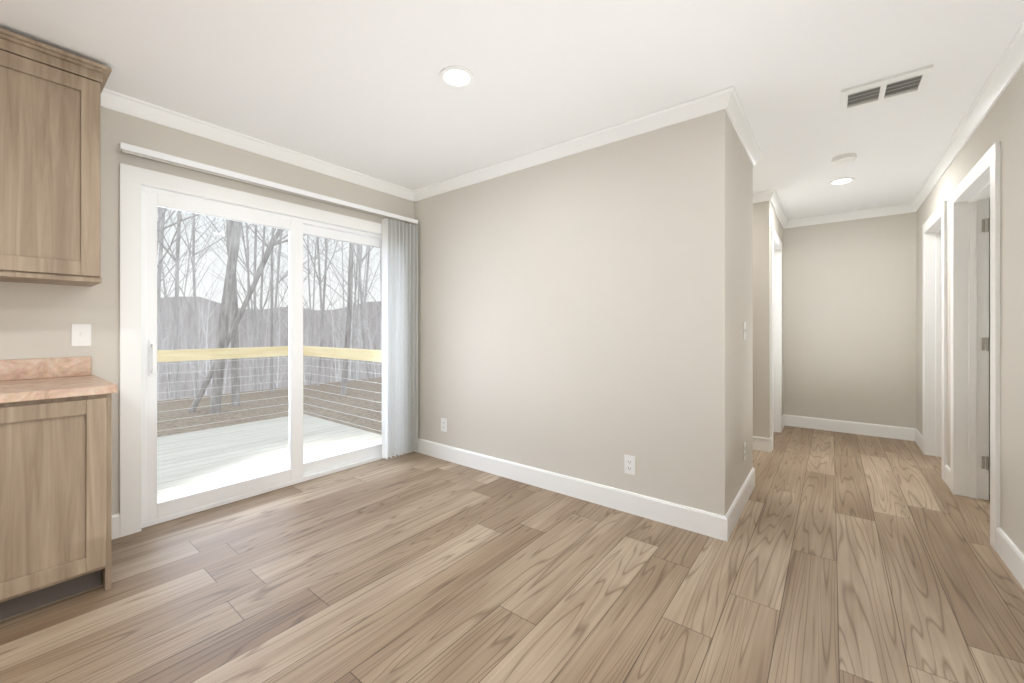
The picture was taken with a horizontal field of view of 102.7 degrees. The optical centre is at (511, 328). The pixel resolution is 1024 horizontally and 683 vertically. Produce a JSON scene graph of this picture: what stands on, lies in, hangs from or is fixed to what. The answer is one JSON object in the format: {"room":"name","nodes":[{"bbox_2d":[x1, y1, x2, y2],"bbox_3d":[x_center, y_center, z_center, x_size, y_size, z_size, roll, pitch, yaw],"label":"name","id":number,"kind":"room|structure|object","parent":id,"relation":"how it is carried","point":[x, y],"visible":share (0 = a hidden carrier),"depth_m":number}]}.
{"room":"dining room","nodes":[
{"label":"dining room","id":0,"kind":"room"},
{"bbox_2d":[0,107,413,514],"bbox_3d":[-2.741,-0.068,1.675,0.150,2.440,5.960,0,0,38],"label":"wall","id":1,"kind":"structure","parent":0,"point":[37,320],"depth_m":2.26},
{"bbox_2d":[0,356,91,379],"bbox_3d":[-2.927,0.196,1.296,0.018,0.100,2.234,0,0,38],"label":"backsplash","id":2,"kind":"structure","parent":1,"relation":"attached to","point":[30,369],"depth_m":2.04},
{"bbox_2d":[0,32,107,283],"bbox_3d":[-2.278,-0.742,1.875,0.328,0.988,0.524,0,0,38],"label":"upper cabinet","id":3,"kind":"object","parent":1,"relation":"attached to","point":[50,164],"depth_m":1.85},
{"bbox_2d":[71,324,90,345],"bbox_3d":[-2.263,0.032,2.151,0.014,0.116,0.072,0,0,38],"label":"light switch","id":4,"kind":"object","parent":1,"relation":"attached to","point":[80,334],"visible":1,"depth_m":2.15},
{"bbox_2d":[101,88,412,539],"bbox_3d":[-1.588,-0.068,2.985,0.052,2.440,2.073,0,0,38],"label":"baseboard","id":5,"kind":"structure","parent":1,"relation":"attached to","point":[112,100],"depth_m":2.67},
{"bbox_2d":[142,185,383,527],"bbox_3d":[-1.615,0.156,3.076,0.169,1.992,1.807,0,0,38],"label":"sliding glass door","id":6,"kind":"structure","parent":1,"relation":"in","point":[298,470],"depth_m":2.76},
{"bbox_2d":[119,163,408,536],"bbox_3d":[-1.568,0.117,3.039,0.017,2.069,1.963,0,0,38],"label":"trim","id":7,"kind":"structure","parent":1,"relation":"attached to","point":[131,178],"depth_m":2.31},
{"bbox_2d":[119,142,417,458],"bbox_3d":[-1.518,0.051,3.019,0.118,2.131,2.014,0,0,38],"label":"vertical blinds","id":8,"kind":"object","parent":1,"relation":"attached to","point":[399,338],"visible":1,"depth_m":3.59},
{"bbox_2d":[0,426,1023,682],"bbox_3d":[1.136,1.182,0.870,7.250,0.060,9.470,0,0,38],"label":"floor","id":9,"kind":"structure","parent":0,"point":[844,558],"depth_m":1.81},
{"bbox_2d":[0,396,111,619],"bbox_3d":[-2.168,0.718,1.781,0.617,0.868,0.535,0,0,38],"label":"base cabinet","id":10,"kind":"object","parent":9,"relation":"on","point":[55,479],"depth_m":1.68},
{"bbox_2d":[0,376,116,403],"bbox_3d":[-2.681,0.264,1.112,0.632,0.036,2.248,0,0,38],"label":"countertop","id":11,"kind":"structure","parent":10,"relation":"on","point":[48,387],"depth_m":1.74},
{"bbox_2d":[0,0,1023,219],"bbox_3d":[1.136,-1.328,0.870,7.250,0.080,9.470,0,0,38],"label":"ceiling","id":12,"kind":"structure","parent":0,"point":[359,86],"depth_m":2.03},
{"bbox_2d":[439,66,473,87],"bbox_3d":[-0.281,-1.284,2.090,0.176,0.006,0.176,0,0,38],"label":"recessed light","id":13,"kind":"object","parent":12,"relation":"in","point":[456,77],"visible":1,"depth_m":2.08},
{"bbox_2d":[829,177,854,184],"bbox_3d":[2.867,-1.284,3.559,0.176,0.006,0.176,0,0,38],"label":"recessed light","id":14,"kind":"object","parent":12,"relation":"in","point":[840,181],"visible":1,"depth_m":3.55},
{"bbox_2d":[832,153,856,164],"bbox_3d":[2.491,-1.268,3.066,0.144,0.040,0.144,0,0,38],"label":"smoke detector","id":15,"kind":"object","parent":12,"relation":"attached to","point":[844,159],"visible":1,"depth_m":3.03},
{"bbox_2d":[840,64,933,112],"bbox_3d":[1.995,-1.281,2.204,0.350,0.014,0.270,0,0,38],"label":"ceiling vent","id":16,"kind":"object","parent":12,"relation":"in","point":[901,85],"visible":0.98,"depth_m":2.19},
{"bbox_2d":[414,109,729,515],"bbox_3d":[0.159,-0.068,3.107,2.655,2.440,0.130,0,0,38],"label":"wall","id":17,"kind":"structure","parent":0,"point":[574,315],"depth_m":2.72},
{"bbox_2d":[441,418,446,431],"bbox_3d":[-0.603,0.847,3.614,0.072,0.116,0.008,0,0,38],"label":"electrical outlet","id":18,"kind":"object","parent":17,"relation":"attached to","point":[444,424],"visible":1,"depth_m":3.61},
{"bbox_2d":[413,86,740,541],"bbox_3d":[0.118,-0.068,3.012,2.707,2.440,0.070,0,0,38],"label":"baseboard","id":19,"kind":"structure","parent":17,"relation":"attached to","point":[714,525],"depth_m":2.65},
{"bbox_2d":[624,454,635,474],"bbox_3d":[0.738,0.852,2.565,0.072,0.116,0.008,0,0,38],"label":"electrical outlet","id":20,"kind":"object","parent":17,"relation":"attached to","point":[629,464],"visible":1,"depth_m":2.56},
{"bbox_2d":[730,120,782,505],"bbox_3d":[2.198,-0.068,3.664,0.130,2.440,3.260,0,0,38],"label":"wall","id":21,"kind":"structure","parent":0,"point":[741,295],"depth_m":2.65},
{"bbox_2d":[743,441,745,460],"bbox_3d":[1.550,0.812,2.723,0.008,0.116,0.072,0,0,38],"label":"outlet","id":22,"kind":"object","parent":21,"relation":"attached to","point":[744,450],"visible":0.98,"depth_m":2.71},
{"bbox_2d":[743,322,746,339],"bbox_3d":[1.553,0.012,2.721,0.014,0.116,0.072,0,0,38],"label":"light switch","id":23,"kind":"object","parent":21,"relation":"attached to","point":[744,330],"visible":0.96,"depth_m":2.71},
{"bbox_2d":[741,105,764,512],"bbox_3d":[1.493,-0.068,2.615,0.052,2.440,0.960,0,0,38],"label":"baseboard","id":24,"kind":"structure","parent":21,"relation":"attached to","point":[748,140],"depth_m":2.81},
{"bbox_2d":[770,226,781,450],"bbox_3d":[2.684,0.092,4.286,0.165,2.119,0.959,0,0,38],"label":"trim","id":25,"kind":"structure","parent":21,"relation":"attached to","point":[775,243],"depth_m":4.56},
{"bbox_2d":[765,189,908,451],"bbox_3d":[3.236,-0.068,4.022,1.065,2.440,1.417,0,0,38],"label":"baseboard","id":26,"kind":"structure","parent":21,"relation":"attached to","point":[886,431],"depth_m":4.48},
{"bbox_2d":[753,201,770,437],"bbox_3d":[1.960,-0.068,4.269,1.250,2.440,0.130,0,0,38],"label":"wall","id":27,"kind":"structure","parent":0,"point":[761,312],"depth_m":3.87},
{"bbox_2d":[783,212,916,427],"bbox_3d":[4.953,-0.068,3.661,4.475,2.440,0.130,0,0,38],"label":"wall","id":28,"kind":"structure","parent":0,"point":[849,320],"depth_m":4.51},
{"bbox_2d":[917,64,1023,553],"bbox_3d":[1.413,-0.068,0.590,0.130,2.440,9.070,0,0,38],"label":"wall","id":29,"kind":"structure","parent":0,"point":[1010,119],"depth_m":2.02},
{"bbox_2d":[923,200,946,481],"bbox_3d":[3.612,0.092,3.402,0.165,2.119,0.929,0,0,38],"label":"trim","id":30,"kind":"structure","parent":29,"relation":"attached to","point":[935,228],"depth_m":3.69},
{"bbox_2d":[909,22,1023,588],"bbox_3d":[1.341,-0.068,0.646,0.052,2.440,9.070,0,0,38],"label":"baseboard","id":31,"kind":"structure","parent":29,"relation":"attached to","point":[1001,76],"depth_m":2.19},
{"bbox_2d":[950,141,999,550],"bbox_3d":[2.882,0.092,2.469,0.165,2.119,1.019,0,0,38],"label":"trim","id":32,"kind":"structure","parent":29,"relation":"attached to","point":[975,189],"depth_m":2.78},
{"bbox_2d":[982,218,988,469],"bbox_3d":[3.187,0.102,2.754,0.030,1.690,0.014,0,0,38],"label":"door hinge","id":33,"kind":"object","parent":29,"relation":"in","point":[987,343],"depth_m":2.75},
{"bbox_2d":[989,198,989,494],"bbox_3d":[4.524,-0.068,1.971,3.070,2.440,0.100,0,0,38],"label":"wall","id":34,"kind":"structure","parent":0,"point":[989,346],"depth_m":2.85},
{"label":"outside","id":35,"kind":"structure","parent":0,"visible":0},
{"bbox_2d":[157,377,381,436],"bbox_3d":[-45.332,8.402,60.846,139.845,13.000,200.000,0,0,38],"label":"ground","id":36,"kind":"structure","parent":35,"point":[183,404],"depth_m":10.22},
{"bbox_2d":[157,414,381,501],"bbox_3d":[-3.789,1.577,2.875,2.960,0.650,5.860,0,0,38],"label":"deck floor","id":37,"kind":"structure","parent":36,"relation":"on","point":[219,475],"depth_m":4.25},
{"bbox_2d":[157,346,381,431],"bbox_3d":[-3.797,0.751,2.902,2.983,0.999,5.894,0,0,38],"label":"deck railing","id":38,"kind":"object","parent":37,"relation":"on","point":[251,352],"depth_m":5.29},
{"bbox_2d":[157,207,381,413],"bbox_3d":[-21.738,-4.887,48.760,84.344,34.686,57.981,0,0,38],"label":"tree","id":39,"kind":"object","parent":36,"relation":"on","point":[231,337],"depth_m":16.24},
{"bbox_2d":[157,297,381,398],"bbox_3d":[-35.078,3.847,58.616,62.500,20.110,129.420,0,0,38],"label":"ridge","id":40,"kind":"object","parent":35,"point":[243,339],"depth_m":80.66}
]}

